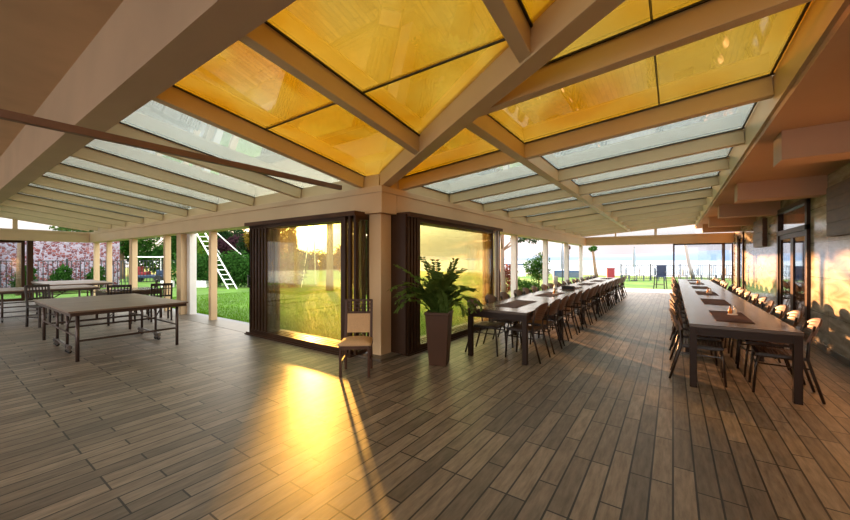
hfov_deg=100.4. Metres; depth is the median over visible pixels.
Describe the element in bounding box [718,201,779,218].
ceiling beam
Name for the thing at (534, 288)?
dining chair
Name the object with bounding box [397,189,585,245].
beam
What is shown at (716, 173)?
window
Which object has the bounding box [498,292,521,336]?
dining chair
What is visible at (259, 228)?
door
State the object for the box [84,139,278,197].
window
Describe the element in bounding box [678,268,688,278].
garden chair
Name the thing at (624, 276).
dining chair
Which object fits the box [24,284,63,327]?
wooden chair
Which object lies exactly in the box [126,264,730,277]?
ground
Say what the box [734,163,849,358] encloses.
wall
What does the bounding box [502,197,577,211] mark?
window
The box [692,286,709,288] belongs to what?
placemat
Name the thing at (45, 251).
wall
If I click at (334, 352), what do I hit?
door track
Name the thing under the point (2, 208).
rafter
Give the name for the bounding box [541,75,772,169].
window
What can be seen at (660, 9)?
window
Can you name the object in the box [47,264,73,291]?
shrub
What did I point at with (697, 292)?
placemat
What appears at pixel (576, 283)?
dining table
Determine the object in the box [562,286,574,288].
box
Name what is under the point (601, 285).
dining chair
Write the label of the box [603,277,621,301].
dining chair
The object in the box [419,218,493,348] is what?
door
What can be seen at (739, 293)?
dining chair
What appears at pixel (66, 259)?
railing
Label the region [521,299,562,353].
dining chair
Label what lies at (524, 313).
dining table
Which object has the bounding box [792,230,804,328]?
door
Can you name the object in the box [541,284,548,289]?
dining chair
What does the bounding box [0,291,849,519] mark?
floor
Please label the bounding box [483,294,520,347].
dining chair
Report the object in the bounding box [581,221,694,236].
rafter
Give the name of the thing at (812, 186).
ceiling beam
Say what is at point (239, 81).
window
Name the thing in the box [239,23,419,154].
rafter
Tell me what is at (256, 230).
door
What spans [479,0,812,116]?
rafter
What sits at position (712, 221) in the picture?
ceiling beam
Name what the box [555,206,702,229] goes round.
rafter
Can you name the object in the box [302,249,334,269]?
tree
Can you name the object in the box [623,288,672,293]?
terrace slab
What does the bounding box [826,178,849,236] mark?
wall box
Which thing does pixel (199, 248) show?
tree
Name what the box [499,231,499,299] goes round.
door
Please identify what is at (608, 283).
dining chair
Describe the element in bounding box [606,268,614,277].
box
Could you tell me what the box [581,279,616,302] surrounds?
dining table
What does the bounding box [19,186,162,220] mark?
rafter
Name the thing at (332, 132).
window
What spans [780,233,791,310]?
door
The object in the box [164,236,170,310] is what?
column
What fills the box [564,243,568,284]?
column
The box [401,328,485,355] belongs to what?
door track
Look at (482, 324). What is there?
dining chair
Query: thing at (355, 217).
door
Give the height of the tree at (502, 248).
3.968 m
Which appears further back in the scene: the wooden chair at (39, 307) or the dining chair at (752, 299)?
the wooden chair at (39, 307)
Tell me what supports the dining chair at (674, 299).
on the floor at (219, 423)
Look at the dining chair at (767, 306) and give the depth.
5.67 m
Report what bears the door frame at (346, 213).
attached to the beam at (378, 199)
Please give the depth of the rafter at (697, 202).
10.81 m
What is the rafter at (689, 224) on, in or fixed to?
on the beam at (406, 201)
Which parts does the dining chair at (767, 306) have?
leg, backrest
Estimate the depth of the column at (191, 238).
9.76 m
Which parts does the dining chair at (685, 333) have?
leg, backrest, seat, seat frame, leg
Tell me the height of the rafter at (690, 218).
0.589 m
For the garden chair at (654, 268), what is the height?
0.961 m
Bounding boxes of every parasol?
[561,244,563,285]
[631,247,637,280]
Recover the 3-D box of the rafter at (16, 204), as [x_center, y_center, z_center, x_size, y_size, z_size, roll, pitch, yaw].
[-11.298,-1.472,11.237,0.103,0.612,2.848,0,0,35]
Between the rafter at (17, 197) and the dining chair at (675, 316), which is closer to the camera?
the dining chair at (675, 316)
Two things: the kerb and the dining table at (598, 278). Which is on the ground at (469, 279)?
the kerb
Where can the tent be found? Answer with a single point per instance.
(572, 273)
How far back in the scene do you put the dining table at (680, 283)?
10.84 m
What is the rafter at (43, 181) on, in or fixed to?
attached to the roof beam at (146, 47)
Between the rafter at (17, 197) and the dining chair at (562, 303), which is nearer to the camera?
the dining chair at (562, 303)
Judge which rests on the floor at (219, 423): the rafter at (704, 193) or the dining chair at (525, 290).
the dining chair at (525, 290)
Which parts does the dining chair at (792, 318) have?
leg, leg, seat frame, seat, leg, backrest, leg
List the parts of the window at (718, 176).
pane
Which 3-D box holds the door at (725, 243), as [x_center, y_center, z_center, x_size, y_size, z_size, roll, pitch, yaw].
[12.632,0.390,14.789,0.370,2.220,0.040,0,0,35]
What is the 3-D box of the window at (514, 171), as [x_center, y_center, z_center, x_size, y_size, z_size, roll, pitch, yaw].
[0.879,-1.439,6.007,2.151,0.214,1.650,0,0,35]
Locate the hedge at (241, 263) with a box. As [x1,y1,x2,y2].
[171,249,307,287]
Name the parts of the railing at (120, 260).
rail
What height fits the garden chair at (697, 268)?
0.961 m
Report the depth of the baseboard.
5.50 m
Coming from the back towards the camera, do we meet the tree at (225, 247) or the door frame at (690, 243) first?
the tree at (225, 247)
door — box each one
[0,240,24,301]
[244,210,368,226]
[247,217,342,351]
[249,226,249,331]
[252,229,254,329]
[255,226,257,330]
[258,227,270,333]
[261,225,274,333]
[265,225,279,331]
[270,221,340,346]
[271,220,365,342]
[274,220,358,343]
[343,216,360,352]
[348,216,361,353]
[353,215,368,354]
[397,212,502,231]
[407,216,409,352]
[410,217,412,351]
[413,217,415,350]
[416,218,418,349]
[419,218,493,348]
[420,223,490,343]
[420,224,487,339]
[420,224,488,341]
[482,231,495,321]
[485,231,497,321]
[486,231,498,300]
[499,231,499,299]
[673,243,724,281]
[722,243,732,283]
[737,232,743,293]
[738,235,741,287]
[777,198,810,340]
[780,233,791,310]
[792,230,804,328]
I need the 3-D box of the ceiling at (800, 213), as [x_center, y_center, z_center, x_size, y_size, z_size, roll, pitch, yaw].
[10.864,-1.475,8.934,2.950,0.150,9.500,0,0,35]
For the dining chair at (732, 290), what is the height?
0.869 m
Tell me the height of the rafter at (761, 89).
0.589 m
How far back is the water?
173.89 m
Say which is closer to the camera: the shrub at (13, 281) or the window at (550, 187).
the window at (550, 187)
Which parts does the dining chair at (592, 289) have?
leg, backrest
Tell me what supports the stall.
on the ground at (469, 279)
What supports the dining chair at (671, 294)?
on the floor at (219, 423)
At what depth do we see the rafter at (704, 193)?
9.49 m
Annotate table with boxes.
[0,285,99,322]
[32,280,113,298]
[33,293,187,361]
[95,287,161,317]
[467,297,561,365]
[516,290,583,338]
[546,285,598,323]
[567,282,608,305]
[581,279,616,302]
[593,277,622,299]
[678,279,711,286]
[678,282,718,293]
[679,285,727,294]
[680,289,739,300]
[682,296,761,330]
[685,306,803,404]
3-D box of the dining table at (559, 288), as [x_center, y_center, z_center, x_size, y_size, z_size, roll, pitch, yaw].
[3.918,1.125,9.379,0.950,0.750,1.990,0,0,35]
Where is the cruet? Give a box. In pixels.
[727,305,737,314]
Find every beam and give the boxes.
[0,0,295,203]
[0,109,341,189]
[0,228,88,242]
[89,185,397,242]
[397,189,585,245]
[586,232,733,245]
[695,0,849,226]
[695,3,849,228]
[702,224,740,232]
[708,216,755,226]
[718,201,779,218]
[734,175,826,202]
[773,121,849,166]
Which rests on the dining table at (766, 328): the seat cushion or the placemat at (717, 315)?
the placemat at (717, 315)
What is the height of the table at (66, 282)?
0.760 m
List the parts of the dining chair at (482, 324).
backrest, leg, seat, seat frame, leg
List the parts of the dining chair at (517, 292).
backrest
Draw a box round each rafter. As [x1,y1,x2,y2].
[0,199,125,226]
[0,205,110,228]
[0,211,97,230]
[0,216,88,230]
[9,193,142,223]
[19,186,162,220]
[31,175,186,216]
[48,163,216,211]
[70,147,253,205]
[106,123,300,198]
[152,86,363,187]
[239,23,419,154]
[380,0,625,186]
[398,76,773,190]
[450,129,744,203]
[465,115,631,231]
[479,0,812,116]
[482,0,530,63]
[483,156,728,211]
[508,175,718,217]
[527,188,711,222]
[543,198,706,226]
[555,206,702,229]
[565,212,699,232]
[574,217,696,234]
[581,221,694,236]
[584,224,694,236]
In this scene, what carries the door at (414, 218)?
on the door track at (425, 348)
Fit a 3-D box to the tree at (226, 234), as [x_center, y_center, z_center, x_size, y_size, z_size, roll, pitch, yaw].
[-18.081,-0.853,31.468,4.482,4.839,3.534,0,0,-28]
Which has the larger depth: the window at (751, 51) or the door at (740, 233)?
the door at (740, 233)
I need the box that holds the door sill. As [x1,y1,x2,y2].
[145,308,403,362]
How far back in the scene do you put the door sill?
8.34 m
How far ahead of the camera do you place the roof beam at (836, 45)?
2.90 m
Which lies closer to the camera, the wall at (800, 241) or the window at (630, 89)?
the window at (630, 89)
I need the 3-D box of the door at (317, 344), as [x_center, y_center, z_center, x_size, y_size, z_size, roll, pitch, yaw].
[-2.415,0.385,6.349,2.760,2.130,0.090,0,0,35]
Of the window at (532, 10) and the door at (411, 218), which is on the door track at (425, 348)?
the door at (411, 218)
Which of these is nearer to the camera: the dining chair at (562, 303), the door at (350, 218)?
the door at (350, 218)
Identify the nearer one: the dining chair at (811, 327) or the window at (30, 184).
the dining chair at (811, 327)
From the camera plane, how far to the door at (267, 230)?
6.88 m
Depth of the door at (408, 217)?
5.53 m
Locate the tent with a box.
[552,270,578,277]
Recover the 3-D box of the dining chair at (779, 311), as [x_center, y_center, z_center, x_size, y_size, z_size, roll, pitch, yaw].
[4.840,1.069,5.139,0.577,0.869,0.447,0,0,33]
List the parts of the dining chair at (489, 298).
leg, backrest, seat frame, leg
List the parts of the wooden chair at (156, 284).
leg, backrest, leg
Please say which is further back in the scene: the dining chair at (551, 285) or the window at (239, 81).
the dining chair at (551, 285)
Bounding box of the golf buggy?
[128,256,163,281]
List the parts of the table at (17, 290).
leg, rail, rail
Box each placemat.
[496,300,536,307]
[535,292,562,296]
[577,283,595,284]
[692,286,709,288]
[695,291,718,295]
[700,298,731,305]
[709,310,754,323]
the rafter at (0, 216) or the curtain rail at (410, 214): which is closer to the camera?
the curtain rail at (410, 214)
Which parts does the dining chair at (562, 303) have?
seat, leg, backrest, leg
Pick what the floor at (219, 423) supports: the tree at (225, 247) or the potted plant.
the potted plant
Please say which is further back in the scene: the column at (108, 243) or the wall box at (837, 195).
the column at (108, 243)
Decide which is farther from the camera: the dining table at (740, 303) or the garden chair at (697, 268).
the garden chair at (697, 268)
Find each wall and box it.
[0,241,119,287]
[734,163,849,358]
[795,221,804,301]
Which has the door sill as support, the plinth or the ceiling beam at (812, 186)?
the plinth
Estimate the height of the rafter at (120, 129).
0.612 m
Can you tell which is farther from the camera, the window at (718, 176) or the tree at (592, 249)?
the tree at (592, 249)
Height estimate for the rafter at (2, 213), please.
0.612 m
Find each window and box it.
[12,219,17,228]
[17,192,144,217]
[27,183,166,213]
[42,172,194,209]
[60,157,230,203]
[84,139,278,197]
[119,100,339,188]
[173,40,335,129]
[264,0,504,93]
[266,102,404,176]
[362,39,508,135]
[402,128,500,177]
[421,162,538,194]
[470,184,560,203]
[487,56,658,143]
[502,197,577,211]
[517,0,555,27]
[524,206,588,216]
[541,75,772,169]
[542,0,651,66]
[571,130,743,185]
[589,171,720,196]
[602,176,718,204]
[611,188,711,211]
[650,0,709,23]
[655,1,811,106]
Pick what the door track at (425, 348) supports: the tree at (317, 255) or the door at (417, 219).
the door at (417, 219)
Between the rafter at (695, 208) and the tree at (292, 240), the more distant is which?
the tree at (292, 240)
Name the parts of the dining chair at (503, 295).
backrest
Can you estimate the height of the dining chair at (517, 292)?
0.869 m
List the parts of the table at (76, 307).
leg, leg, rail, leg, leg, leg, rail, leg, leg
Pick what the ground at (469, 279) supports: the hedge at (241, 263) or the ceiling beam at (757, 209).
the hedge at (241, 263)
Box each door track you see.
[244,331,355,357]
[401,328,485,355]
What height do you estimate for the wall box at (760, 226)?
0.760 m
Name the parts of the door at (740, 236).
pane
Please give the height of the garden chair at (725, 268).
0.961 m
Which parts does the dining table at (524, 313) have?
leg, leg, leg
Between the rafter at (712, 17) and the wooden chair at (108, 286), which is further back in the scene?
the wooden chair at (108, 286)
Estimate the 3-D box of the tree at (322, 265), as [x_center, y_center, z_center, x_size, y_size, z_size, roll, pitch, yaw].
[-11.252,0.254,52.903,9.951,3.897,5.469,0,0,-12]
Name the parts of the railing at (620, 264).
rail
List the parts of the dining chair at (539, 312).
leg, leg, seat, seat frame, leg, backrest, leg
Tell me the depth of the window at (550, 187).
7.75 m
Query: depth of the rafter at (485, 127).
4.59 m
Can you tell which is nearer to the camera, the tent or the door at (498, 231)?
the door at (498, 231)
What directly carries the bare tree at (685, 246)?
on the ground at (469, 279)
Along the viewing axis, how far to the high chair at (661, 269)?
18.94 m
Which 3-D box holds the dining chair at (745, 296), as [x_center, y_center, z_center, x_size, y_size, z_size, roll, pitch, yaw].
[6.348,1.069,7.321,0.577,0.869,0.447,0,0,34]
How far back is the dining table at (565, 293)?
7.70 m
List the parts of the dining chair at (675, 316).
leg, backrest, leg, seat, seat frame, leg, leg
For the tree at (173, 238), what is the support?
on the ground at (469, 279)
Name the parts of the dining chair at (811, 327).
leg, leg, seat frame, seat, leg, backrest, leg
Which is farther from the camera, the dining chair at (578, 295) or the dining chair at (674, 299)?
the dining chair at (578, 295)
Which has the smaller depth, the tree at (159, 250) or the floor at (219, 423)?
the floor at (219, 423)
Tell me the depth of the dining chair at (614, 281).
11.71 m
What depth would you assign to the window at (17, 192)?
10.18 m
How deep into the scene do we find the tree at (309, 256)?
43.10 m
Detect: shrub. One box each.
[5,265,37,287]
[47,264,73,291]
[84,266,105,287]
[500,264,519,292]
[510,278,541,292]
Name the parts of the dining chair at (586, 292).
leg, backrest, leg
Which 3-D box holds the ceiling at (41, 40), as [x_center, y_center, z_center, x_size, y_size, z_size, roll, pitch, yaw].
[-8.654,-2.355,3.026,21.750,0.150,7.030,0,0,35]
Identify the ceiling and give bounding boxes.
[0,0,123,156]
[700,50,849,227]
[795,207,804,221]
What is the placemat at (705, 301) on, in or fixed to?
on the dining table at (740, 303)
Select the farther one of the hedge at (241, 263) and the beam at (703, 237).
the hedge at (241, 263)
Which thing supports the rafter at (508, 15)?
attached to the rafter at (563, 22)
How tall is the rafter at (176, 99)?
0.612 m
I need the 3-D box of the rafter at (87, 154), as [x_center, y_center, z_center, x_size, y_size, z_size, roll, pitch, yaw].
[-4.540,-1.472,6.505,0.103,0.612,2.848,0,0,35]
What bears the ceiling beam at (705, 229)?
attached to the ceiling at (829, 103)
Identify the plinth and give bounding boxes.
[356,352,400,360]
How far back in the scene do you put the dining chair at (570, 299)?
6.87 m
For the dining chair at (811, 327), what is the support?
on the floor at (219, 423)
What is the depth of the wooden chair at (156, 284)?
8.70 m
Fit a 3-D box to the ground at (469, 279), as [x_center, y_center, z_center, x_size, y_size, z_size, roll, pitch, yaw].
[-23.396,1.725,37.196,99.000,0.350,45.900,0,0,35]
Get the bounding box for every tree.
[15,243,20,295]
[49,226,162,278]
[124,240,176,273]
[161,233,199,255]
[197,233,217,256]
[199,229,245,256]
[208,232,248,255]
[228,235,248,283]
[243,228,291,258]
[281,249,316,269]
[286,227,300,286]
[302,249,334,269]
[316,253,340,270]
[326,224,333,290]
[333,244,340,271]
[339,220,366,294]
[500,234,538,291]
[522,252,551,290]
[588,246,598,277]
[684,245,695,278]
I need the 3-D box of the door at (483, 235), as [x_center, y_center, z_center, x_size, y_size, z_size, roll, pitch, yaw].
[1.520,0.385,8.360,0.340,2.130,0.035,0,0,35]
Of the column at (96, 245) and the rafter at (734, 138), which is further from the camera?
the column at (96, 245)
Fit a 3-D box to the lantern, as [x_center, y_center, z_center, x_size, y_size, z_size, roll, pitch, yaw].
[3.413,0.585,9.268,0.120,0.330,0.117,0,0,35]
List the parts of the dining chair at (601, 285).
backrest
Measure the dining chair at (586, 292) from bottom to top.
0.869 m
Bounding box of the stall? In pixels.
[504,264,525,275]
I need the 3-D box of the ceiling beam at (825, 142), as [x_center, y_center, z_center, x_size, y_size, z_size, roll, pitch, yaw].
[4.366,-1.230,3.620,1.100,0.320,0.380,0,0,35]
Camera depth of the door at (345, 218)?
5.53 m
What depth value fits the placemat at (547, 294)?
7.61 m
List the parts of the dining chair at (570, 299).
leg, backrest, leg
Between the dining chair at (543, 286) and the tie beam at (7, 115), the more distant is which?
the dining chair at (543, 286)
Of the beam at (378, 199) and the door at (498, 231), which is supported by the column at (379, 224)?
the beam at (378, 199)
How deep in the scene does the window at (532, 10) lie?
2.30 m
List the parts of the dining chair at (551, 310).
seat, seat frame, leg, backrest, leg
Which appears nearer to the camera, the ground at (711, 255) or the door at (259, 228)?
the door at (259, 228)
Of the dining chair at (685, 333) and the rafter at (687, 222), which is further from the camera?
the rafter at (687, 222)
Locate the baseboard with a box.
[811,340,849,366]
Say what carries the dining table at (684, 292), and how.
on the floor at (219, 423)
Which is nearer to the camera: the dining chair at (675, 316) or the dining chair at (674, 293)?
the dining chair at (675, 316)
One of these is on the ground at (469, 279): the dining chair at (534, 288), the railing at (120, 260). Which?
the railing at (120, 260)
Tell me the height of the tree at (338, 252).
2.899 m
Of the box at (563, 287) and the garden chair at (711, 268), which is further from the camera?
the garden chair at (711, 268)
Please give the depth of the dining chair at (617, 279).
12.30 m
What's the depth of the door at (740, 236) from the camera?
13.11 m
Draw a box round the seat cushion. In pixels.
[337,336,372,345]
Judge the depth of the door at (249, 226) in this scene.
7.14 m
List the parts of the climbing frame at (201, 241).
leg, leg, leg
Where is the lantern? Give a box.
[553,276,557,288]
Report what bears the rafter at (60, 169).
attached to the roof beam at (146, 47)
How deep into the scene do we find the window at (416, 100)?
3.29 m
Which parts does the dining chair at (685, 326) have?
leg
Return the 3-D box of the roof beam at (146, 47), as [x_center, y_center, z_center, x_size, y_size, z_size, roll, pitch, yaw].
[-7.073,-1.945,6.375,20.500,0.770,0.270,0,0,35]
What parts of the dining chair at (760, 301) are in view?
backrest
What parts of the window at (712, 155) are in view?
pane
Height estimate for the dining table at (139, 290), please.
0.750 m
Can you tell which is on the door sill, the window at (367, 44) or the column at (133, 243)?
the column at (133, 243)
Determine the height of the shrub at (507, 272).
1.364 m
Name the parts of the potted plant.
stem, planter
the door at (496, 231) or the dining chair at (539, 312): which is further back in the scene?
the door at (496, 231)
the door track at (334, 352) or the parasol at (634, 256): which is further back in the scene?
the parasol at (634, 256)
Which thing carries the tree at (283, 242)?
on the ground at (469, 279)
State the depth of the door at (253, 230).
7.08 m
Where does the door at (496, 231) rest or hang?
on the door track at (425, 348)
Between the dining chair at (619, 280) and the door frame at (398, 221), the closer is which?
the door frame at (398, 221)
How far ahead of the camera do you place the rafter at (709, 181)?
8.17 m
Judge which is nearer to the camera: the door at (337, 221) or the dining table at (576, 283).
the door at (337, 221)
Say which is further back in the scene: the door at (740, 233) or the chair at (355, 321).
the door at (740, 233)
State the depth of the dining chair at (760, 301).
6.20 m
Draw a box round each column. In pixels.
[26,241,32,297]
[94,243,99,295]
[106,241,111,288]
[129,239,137,287]
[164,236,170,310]
[177,234,186,314]
[187,234,196,314]
[209,231,216,319]
[369,213,390,355]
[511,235,517,297]
[543,240,547,285]
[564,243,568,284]
[579,246,582,281]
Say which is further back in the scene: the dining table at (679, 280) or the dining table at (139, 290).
the dining table at (679, 280)
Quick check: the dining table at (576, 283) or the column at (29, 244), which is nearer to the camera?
the dining table at (576, 283)
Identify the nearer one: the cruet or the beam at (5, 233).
the cruet
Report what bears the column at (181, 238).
on the door sill
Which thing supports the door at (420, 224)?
on the door track at (425, 348)
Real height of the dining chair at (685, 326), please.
0.869 m
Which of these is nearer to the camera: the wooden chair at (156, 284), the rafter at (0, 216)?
the wooden chair at (156, 284)
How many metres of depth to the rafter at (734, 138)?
5.49 m
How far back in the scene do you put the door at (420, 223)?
8.28 m
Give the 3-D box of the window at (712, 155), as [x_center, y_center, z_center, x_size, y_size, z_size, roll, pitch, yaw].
[3.687,-1.635,6.006,2.451,0.239,1.570,0,0,35]
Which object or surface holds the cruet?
on the placemat at (717, 315)
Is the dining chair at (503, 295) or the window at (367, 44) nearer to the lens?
the window at (367, 44)
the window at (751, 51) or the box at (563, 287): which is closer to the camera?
the window at (751, 51)
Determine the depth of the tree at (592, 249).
30.80 m
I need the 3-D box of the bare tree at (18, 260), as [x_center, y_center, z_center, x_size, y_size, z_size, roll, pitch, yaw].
[-17.805,0.150,15.532,0.207,2.806,0.215,0,0,35]
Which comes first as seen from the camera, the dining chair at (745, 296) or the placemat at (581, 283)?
the dining chair at (745, 296)
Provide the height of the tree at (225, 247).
4.088 m
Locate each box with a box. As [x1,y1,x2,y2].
[197,281,208,287]
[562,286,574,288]
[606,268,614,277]
[753,218,766,247]
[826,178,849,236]
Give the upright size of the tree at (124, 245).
6.785 m
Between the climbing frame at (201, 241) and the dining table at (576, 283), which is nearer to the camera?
the dining table at (576, 283)
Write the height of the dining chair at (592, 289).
0.869 m
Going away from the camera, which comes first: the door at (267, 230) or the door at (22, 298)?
the door at (267, 230)
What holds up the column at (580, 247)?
on the floor at (219, 423)
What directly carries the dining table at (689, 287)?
on the floor at (219, 423)
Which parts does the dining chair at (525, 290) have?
backrest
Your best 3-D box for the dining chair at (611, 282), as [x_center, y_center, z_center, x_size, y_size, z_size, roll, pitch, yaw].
[5.759,1.069,11.442,0.577,0.869,0.447,0,0,32]
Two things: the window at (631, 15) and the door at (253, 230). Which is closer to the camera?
the window at (631, 15)
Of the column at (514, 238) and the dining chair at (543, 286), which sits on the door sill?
the column at (514, 238)
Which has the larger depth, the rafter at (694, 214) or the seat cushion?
the rafter at (694, 214)
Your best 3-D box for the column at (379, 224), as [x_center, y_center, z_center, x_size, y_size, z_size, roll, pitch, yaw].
[-0.711,0.390,5.619,0.250,2.220,0.250,0,0,35]
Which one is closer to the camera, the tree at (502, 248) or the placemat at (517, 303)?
the placemat at (517, 303)
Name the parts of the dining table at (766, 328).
leg, leg, leg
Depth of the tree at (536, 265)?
17.09 m
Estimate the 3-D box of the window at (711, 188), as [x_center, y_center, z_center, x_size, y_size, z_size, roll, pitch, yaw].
[6.388,-1.635,9.865,2.451,0.239,1.570,0,0,35]
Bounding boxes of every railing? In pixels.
[0,259,128,287]
[120,260,219,281]
[620,264,733,279]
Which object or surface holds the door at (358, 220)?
on the door track at (334, 352)
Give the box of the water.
[139,260,733,274]
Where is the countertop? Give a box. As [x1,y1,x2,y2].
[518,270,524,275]
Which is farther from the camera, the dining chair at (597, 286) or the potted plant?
the dining chair at (597, 286)
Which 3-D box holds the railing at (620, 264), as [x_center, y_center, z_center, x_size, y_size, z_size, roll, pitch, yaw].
[19.756,0.915,27.429,9.238,1.270,0.111,0,0,0]
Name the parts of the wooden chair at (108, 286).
leg, backrest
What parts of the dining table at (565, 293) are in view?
leg, leg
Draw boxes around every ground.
[0,268,733,338]
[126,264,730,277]
[421,250,733,260]
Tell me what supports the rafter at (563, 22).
on the beam at (378, 199)
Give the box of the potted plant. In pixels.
[387,256,483,365]
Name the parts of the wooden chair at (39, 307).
leg, seat, backrest, leg, leg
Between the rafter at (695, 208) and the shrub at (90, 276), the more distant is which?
the shrub at (90, 276)
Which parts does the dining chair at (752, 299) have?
backrest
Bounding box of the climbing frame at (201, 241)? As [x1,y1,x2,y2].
[197,226,315,288]
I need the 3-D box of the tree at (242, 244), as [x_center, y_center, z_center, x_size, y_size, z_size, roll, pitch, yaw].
[-12.430,0.041,23.955,2.362,3.416,2.319,0,0,29]
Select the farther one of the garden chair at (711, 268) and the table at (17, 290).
the garden chair at (711, 268)
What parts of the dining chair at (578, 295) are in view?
leg, backrest, leg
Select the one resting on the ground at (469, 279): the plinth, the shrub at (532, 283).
the shrub at (532, 283)
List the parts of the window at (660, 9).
pane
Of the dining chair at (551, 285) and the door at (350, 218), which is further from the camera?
the dining chair at (551, 285)
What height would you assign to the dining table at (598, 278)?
0.750 m
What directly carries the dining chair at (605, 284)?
on the floor at (219, 423)
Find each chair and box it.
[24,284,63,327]
[107,285,135,325]
[148,283,172,321]
[337,299,372,377]
[465,297,505,356]
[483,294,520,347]
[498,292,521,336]
[505,302,550,363]
[514,289,544,332]
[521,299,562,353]
[522,288,546,328]
[532,286,538,291]
[532,295,568,345]
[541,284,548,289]
[543,292,577,338]
[548,283,572,314]
[552,290,583,332]
[564,288,590,327]
[568,286,596,323]
[577,285,599,318]
[579,283,603,315]
[585,282,607,312]
[589,281,610,309]
[593,280,612,307]
[602,279,615,304]
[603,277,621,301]
[610,276,625,297]
[610,278,618,302]
[649,268,658,280]
[653,265,667,288]
[668,308,726,387]
[669,293,684,339]
[669,299,714,359]
[669,303,720,372]
[671,296,684,346]
[672,291,684,332]
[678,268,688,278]
[692,268,702,279]
[707,268,716,279]
[720,268,731,280]
[720,294,758,338]
[722,297,766,340]
[724,300,776,358]
[730,286,737,292]
[730,305,788,369]
[736,289,744,297]
[736,310,805,384]
[741,291,750,300]
[748,318,825,403]
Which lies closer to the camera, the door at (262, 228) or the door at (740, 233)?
the door at (262, 228)
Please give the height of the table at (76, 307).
0.760 m
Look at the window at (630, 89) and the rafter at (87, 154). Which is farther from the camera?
the rafter at (87, 154)
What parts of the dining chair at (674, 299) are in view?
backrest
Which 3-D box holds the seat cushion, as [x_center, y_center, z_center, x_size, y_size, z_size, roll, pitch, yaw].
[-0.905,1.058,4.687,0.423,0.066,0.404,0,0,-3]
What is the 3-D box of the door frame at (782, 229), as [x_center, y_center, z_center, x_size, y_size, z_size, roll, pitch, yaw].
[7.694,0.170,7.370,0.150,2.660,2.300,0,0,35]
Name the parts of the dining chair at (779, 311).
leg, leg, backrest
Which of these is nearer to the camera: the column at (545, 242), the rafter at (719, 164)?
the rafter at (719, 164)
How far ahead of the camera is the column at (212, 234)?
8.83 m
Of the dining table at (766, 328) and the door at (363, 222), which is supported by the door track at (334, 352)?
the door at (363, 222)
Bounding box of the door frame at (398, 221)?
[391,214,406,354]
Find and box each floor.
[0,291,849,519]
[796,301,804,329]
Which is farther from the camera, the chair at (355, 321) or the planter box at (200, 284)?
the planter box at (200, 284)
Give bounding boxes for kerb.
[172,308,480,341]
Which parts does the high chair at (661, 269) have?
backrest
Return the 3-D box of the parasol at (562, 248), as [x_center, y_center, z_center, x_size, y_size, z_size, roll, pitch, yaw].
[7.900,0.275,20.349,0.480,2.550,0.480,0,0,35]

